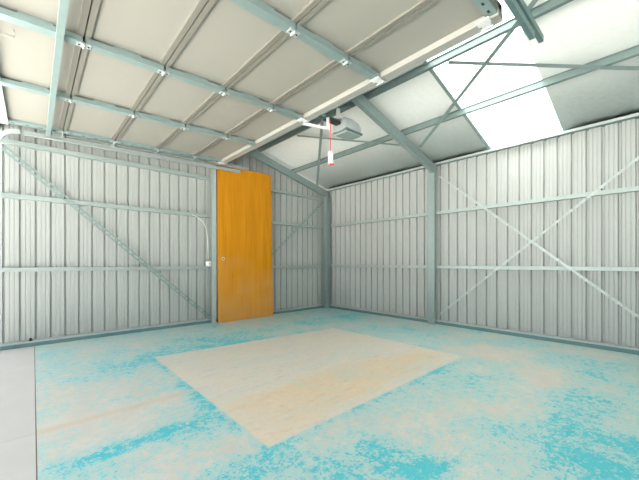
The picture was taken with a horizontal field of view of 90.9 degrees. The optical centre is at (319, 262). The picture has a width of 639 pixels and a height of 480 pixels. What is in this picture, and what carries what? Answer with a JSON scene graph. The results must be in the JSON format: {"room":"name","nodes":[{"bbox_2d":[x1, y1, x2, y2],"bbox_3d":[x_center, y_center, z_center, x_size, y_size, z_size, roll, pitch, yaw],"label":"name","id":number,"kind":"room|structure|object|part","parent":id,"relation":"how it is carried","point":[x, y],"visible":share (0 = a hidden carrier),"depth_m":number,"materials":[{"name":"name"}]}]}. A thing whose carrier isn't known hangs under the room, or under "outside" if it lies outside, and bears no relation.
{"room":"garage","nodes":[
{"label":"garage","id":0,"kind":"room"},
{"bbox_2d":[0,346,37,479],"bbox_3d":[-5.169,0.828,-4.711,14.012,0.119,18.000,0,0,-42],"label":"apron","id":1,"kind":"object","parent":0,"point":[18,427],"visible":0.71,"depth_m":1.59,"materials":[{"name":"concrete"}]},
{"bbox_2d":[0,123,322,342],"bbox_3d":[-1.364,-0.500,4.147,4.012,2.535,0.023,0,0,-42],"label":"wall","id":2,"kind":"structure","parent":0,"point":[43,304],"depth_m":3.40,"materials":[{"name":"grey metal"}]},
{"bbox_2d":[0,304,322,350],"bbox_3d":[-1.359,0.743,4.081,3.932,0.049,0.077,0,0,-42],"label":"baseboard","id":3,"kind":"structure","parent":2,"relation":"attached to","point":[51,340],"depth_m":3.30,"materials":[{"name":"metal"}]},
{"bbox_2d":[0,192,322,228],"bbox_3d":[-1.363,-0.595,4.093,3.922,0.038,0.060,0,0,-42],"label":"wall girt","id":4,"kind":"object","parent":2,"relation":"attached to","point":[2,195],"depth_m":3.33,"materials":[{"name":"metal"}]},
{"bbox_2d":[0,145,209,318],"bbox_3d":[-2.074,-0.137,3.399,1.938,1.790,0.003,0,0,-42],"label":"brace","id":5,"kind":"object","parent":4,"relation":"attached to","point":[5,147],"visible":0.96,"depth_m":3.21,"materials":[{"name":"metal"}]},
{"bbox_2d":[192,214,208,257],"bbox_3d":[-1.486,-0.321,3.922,0.211,0.542,0.009,0,0,-42],"label":"power cable","id":6,"kind":"object","parent":4,"relation":"hanging from","point":[192,214],"visible":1,"depth_m":3.97,"materials":[{"name":"white paint"}]},
{"bbox_2d":[0,265,322,271],"bbox_3d":[-1.363,0.065,4.093,3.922,0.038,0.060,0,0,-42],"label":"wall girt","id":7,"kind":"object","parent":2,"relation":"attached to","point":[23,269],"depth_m":3.29,"materials":[{"name":"metal"}]},
{"bbox_2d":[272,201,322,255],"bbox_3d":[-0.463,-0.398,4.867,1.436,1.288,0.003,0,0,-42],"label":"brace","id":8,"kind":"object","parent":7,"relation":"attached to","point":[320,204],"visible":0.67,"depth_m":4.96,"materials":[{"name":"metal"}]},
{"bbox_2d":[1,138,322,200],"bbox_3d":[-1.363,-1.075,4.093,3.922,0.038,0.060,0,0,-42],"label":"wall girt","id":9,"kind":"object","parent":2,"relation":"attached to","point":[5,141],"depth_m":3.32,"materials":[{"name":"metal"}]},
{"bbox_2d":[216,165,272,322],"bbox_3d":[-0.997,-0.250,4.283,0.816,2.035,0.046,0,-2,-42],"label":"door leaf","id":10,"kind":"structure","parent":2,"relation":"in","point":[243,199],"depth_m":4.24,"materials":[{"name":"brown wood"}]},
{"bbox_2d":[35,308,638,479],"bbox_3d":[0.793,0.827,1.990,3.829,0.120,6.174,0,0,-42],"label":"floor","id":11,"kind":"structure","parent":0,"point":[319,393],"depth_m":1.71,"materials":[{"name":"teal concrete"}]},
{"bbox_2d":[210,168,215,322],"bbox_3d":[-1.351,-0.215,3.997,0.056,1.965,0.054,0,0,-42],"label":"steel post","id":12,"kind":"object","parent":11,"relation":"on","point":[212,171],"visible":0.87,"depth_m":3.97,"materials":[{"name":"grey metal"}]},
{"bbox_2d":[323,196,329,307],"bbox_3d":[0.118,-0.169,5.320,0.076,1.873,0.076,0,0,-42],"label":"steel post","id":13,"kind":"object","parent":11,"relation":"on","point":[326,200],"visible":1,"depth_m":5.30,"materials":[{"name":"grey metal"}]},
{"bbox_2d":[428,171,435,324],"bbox_3d":[1.405,-0.204,3.928,0.050,1.943,0.090,0,0,-42],"label":"steel post","id":14,"kind":"object","parent":11,"relation":"on","point":[431,176],"visible":0.89,"depth_m":3.90,"materials":[{"name":"grey metal"}]},
{"bbox_2d":[350,94,436,172],"bbox_3d":[0.004,-1.408,2.611,3.900,0.610,0.055,0,0,-42],"label":"rafter","id":15,"kind":"object","parent":14,"relation":"on","point":[360,101],"visible":0.32,"depth_m":3.28,"materials":[{"name":"metal"}]},
{"bbox_2d":[297,135,400,145],"bbox_3d":[0.379,-1.441,3.718,1.332,0.221,0.032,0,0,10],"label":"brace","id":16,"kind":"object","parent":15,"relation":"attached to","point":[297,135],"visible":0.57,"depth_m":3.71,"materials":[{"name":"metal"}]},
{"bbox_2d":[255,0,572,151],"bbox_3d":[1.123,-1.586,2.288,0.049,0.065,6.069,0,0,-42],"label":"roof purlin","id":17,"kind":"structure","parent":15,"relation":"on","point":[548,6],"depth_m":2.46,"materials":[{"name":"metal"}]},
{"bbox_2d":[303,106,362,165],"bbox_3d":[0.079,-1.222,2.900,0.786,0.687,0.192,0,0,-42],"label":"garage door opener","id":18,"kind":"object","parent":17,"relation":"hanging from","point":[345,128],"visible":1,"depth_m":2.97,"materials":[{"name":"grey plastic"}]},
{"bbox_3d":[-0.025,-1.263,2.812,0.252,0.110,0.026,0,0,-27],"label":"door arm","id":19,"kind":"part","parent":18,"relation":"part of","materials":[{"name":"white paint"}]},
{"bbox_3d":[-0.011,-1.329,2.818,0.541,0.047,0.032,0,0,-42],"label":"drive rail","id":20,"kind":"part","parent":18,"relation":"part of","materials":[{"name":"metal"}]},
{"bbox_3d":[0.101,-1.148,2.852,0.006,0.290,0.006,0,0,25],"label":"release cord","id":21,"kind":"part","parent":18,"relation":"part of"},
{"bbox_3d":[0.118,-1.320,2.936,0.170,0.025,0.056,0,0,-42],"label":"rail","id":22,"kind":"part","parent":18,"relation":"part of","materials":[{"name":"black plastic"}]},
{"bbox_3d":[0.279,-1.260,3.082,0.245,0.020,0.184,0,0,-42],"label":"trim","id":23,"kind":"part","parent":18,"relation":"part of","materials":[{"name":"grey plastic"}]},
{"bbox_2d":[292,45,638,172],"bbox_3d":[1.592,-1.419,2.716,0.049,0.065,6.069,0,0,-42],"label":"roof purlin","id":24,"kind":"structure","parent":15,"relation":"on","point":[632,52],"depth_m":2.70,"materials":[{"name":"metal"}]},
{"bbox_2d":[448,61,638,70],"bbox_3d":[1.859,-1.408,2.259,1.763,0.284,0.032,0,0,11],"label":"brace","id":25,"kind":"object","parent":24,"relation":"attached to","point":[608,67],"visible":1,"depth_m":2.30,"materials":[{"name":"metal"}]},
{"bbox_2d":[419,0,537,146],"bbox_3d":[1.259,-1.508,2.375,0.032,0.391,2.425,0,0,-5],"label":"brace","id":26,"kind":"object","parent":15,"relation":"attached to","point":[533,2],"visible":1,"depth_m":2.46,"materials":[{"name":"metal"}]},
{"bbox_2d":[255,0,638,189],"bbox_3d":[0.688,-1.500,1.895,4.253,0.572,6.234,0,0,-42],"label":"ceiling","id":27,"kind":"structure","parent":0,"point":[579,32],"depth_m":2.81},
{"bbox_2d":[246,149,328,196],"bbox_3d":[-1.299,-1.408,4.041,3.900,0.610,0.055,0,0,-42],"label":"rafter","id":28,"kind":"object","parent":27,"relation":"attached to","point":[257,155],"visible":0.24,"depth_m":4.75,"materials":[{"name":"metal"}]},
{"bbox_2d":[0,129,248,172],"bbox_3d":[-1.853,-0.461,3.464,2.414,2.456,0.042,0,0,-42],"label":"door track","id":29,"kind":"object","parent":28,"relation":"attached to","point":[6,132],"visible":0.88,"depth_m":3.30,"materials":[{"name":"metal"}]},
{"bbox_3d":[-2.680,-1.081,2.699,0.159,0.159,0.024,0,0,-42],"label":"curved rail","id":30,"kind":"part","parent":29,"relation":"part of","materials":[{"name":"metal"}]},
{"bbox_3d":[-1.705,-1.235,3.593,2.021,0.097,0.024,0,0,-42],"label":"rail","id":31,"kind":"part","parent":29,"relation":"part of","materials":[{"name":"metal"}]},
{"bbox_2d":[316,118,323,184],"bbox_3d":[0.012,-1.480,3.877,0.032,0.438,2.553,0,0,-2],"label":"brace","id":32,"kind":"object","parent":28,"relation":"attached to","point":[322,121],"visible":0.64,"depth_m":4.09,"materials":[{"name":"metal"}]},
{"bbox_2d":[423,0,562,148],"bbox_3d":[1.442,-1.504,2.631,2.146,0.564,0.677,0,0,-42],"label":"skylight","id":33,"kind":"object","parent":27,"relation":"in","point":[531,115],"visible":0.38,"depth_m":2.71,"materials":[{"name":"plastic"}]},
{"bbox_2d":[328,119,638,346],"bbox_3d":[2.179,-0.239,3.254,0.027,2.013,6.074,0,0,-42],"label":"wall","id":34,"kind":"structure","parent":0,"point":[603,231],"depth_m":3.36,"materials":[{"name":"grey metal"}]},
{"bbox_2d":[327,112,638,191],"bbox_3d":[2.164,-1.231,3.233,0.147,0.026,6.064,0,0,-42],"label":"eave purlin","id":35,"kind":"object","parent":34,"relation":"attached to","point":[635,115],"visible":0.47,"depth_m":3.29,"materials":[{"name":"metal"}]},
{"bbox_2d":[330,304,638,354],"bbox_3d":[2.166,0.743,3.188,0.077,0.049,5.994,0,0,-42],"label":"baseboard","id":36,"kind":"structure","parent":34,"relation":"attached to","point":[565,340],"depth_m":3.29,"materials":[{"name":"metal"}]},
{"bbox_2d":[330,186,638,227],"bbox_3d":[2.175,-0.621,3.196,0.060,0.038,5.994,0,0,-42],"label":"wall girt","id":37,"kind":"object","parent":34,"relation":"attached to","point":[633,188],"depth_m":3.32,"materials":[{"name":"metal"}]},
{"bbox_2d":[439,175,638,318],"bbox_3d":[2.098,-0.276,3.234,0.002,1.614,1.834,0,0,-42],"label":"brace","id":38,"kind":"object","parent":37,"relation":"attached to","point":[442,178],"visible":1,"depth_m":3.07,"materials":[{"name":"metal"}]},
{"bbox_2d":[440,156,638,314],"bbox_3d":[2.100,-0.151,3.227,0.002,1.596,1.820,0,0,-42],"label":"brace","id":39,"kind":"object","parent":37,"relation":"attached to","point":[636,158],"visible":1,"depth_m":3.07,"materials":[{"name":"metal"}]},
{"bbox_2d":[330,265,638,270],"bbox_3d":[2.175,0.056,3.196,0.060,0.038,5.994,0,0,-42],"label":"wall girt","id":40,"kind":"object","parent":34,"relation":"attached to","point":[576,268],"depth_m":3.30,"materials":[{"name":"metal"}]},
{"bbox_3d":[-0.813,-1.323,0.527,0.050,0.270,6.074,0,0,-42],"label":"wall","id":41,"kind":"structure","parent":0,"visible":0},
{"bbox_2d":[504,0,543,42],"bbox_3d":[0.399,-0.461,1.015,2.444,2.456,0.042,0,0,-42],"label":"door track","id":42,"kind":"object","parent":41,"relation":"attached to","point":[519,9],"visible":1,"depth_m":1.62,"materials":[{"name":"metal"}]},
{"bbox_2d":[0,0,502,164],"bbox_3d":[-0.863,-1.218,2.106,1.988,0.168,3.297,0,0,-42],"label":"garage door","id":43,"kind":"structure","parent":42,"relation":"attached to","point":[218,81],"depth_m":1.90,"materials":[{"name":"metal"}]},
{"bbox_3d":[-1.581,-1.197,1.462,0.057,0.066,3.180,-3,2,-42],"label":"rail","id":44,"kind":"part","parent":43,"relation":"part of","materials":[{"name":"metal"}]},
{"bbox_3d":[-1.590,-1.163,1.578,0.092,0.049,0.012,0,0,-39],"label":"lock rod","id":45,"kind":"part","parent":43,"relation":"part of","materials":[{"name":"beige metal"}]},
{"bbox_3d":[-0.159,-1.266,2.757,0.067,0.070,3.180,-3,2,-42],"label":"rail","id":46,"kind":"part","parent":43,"relation":"part of","materials":[{"name":"metal"}]}
]}

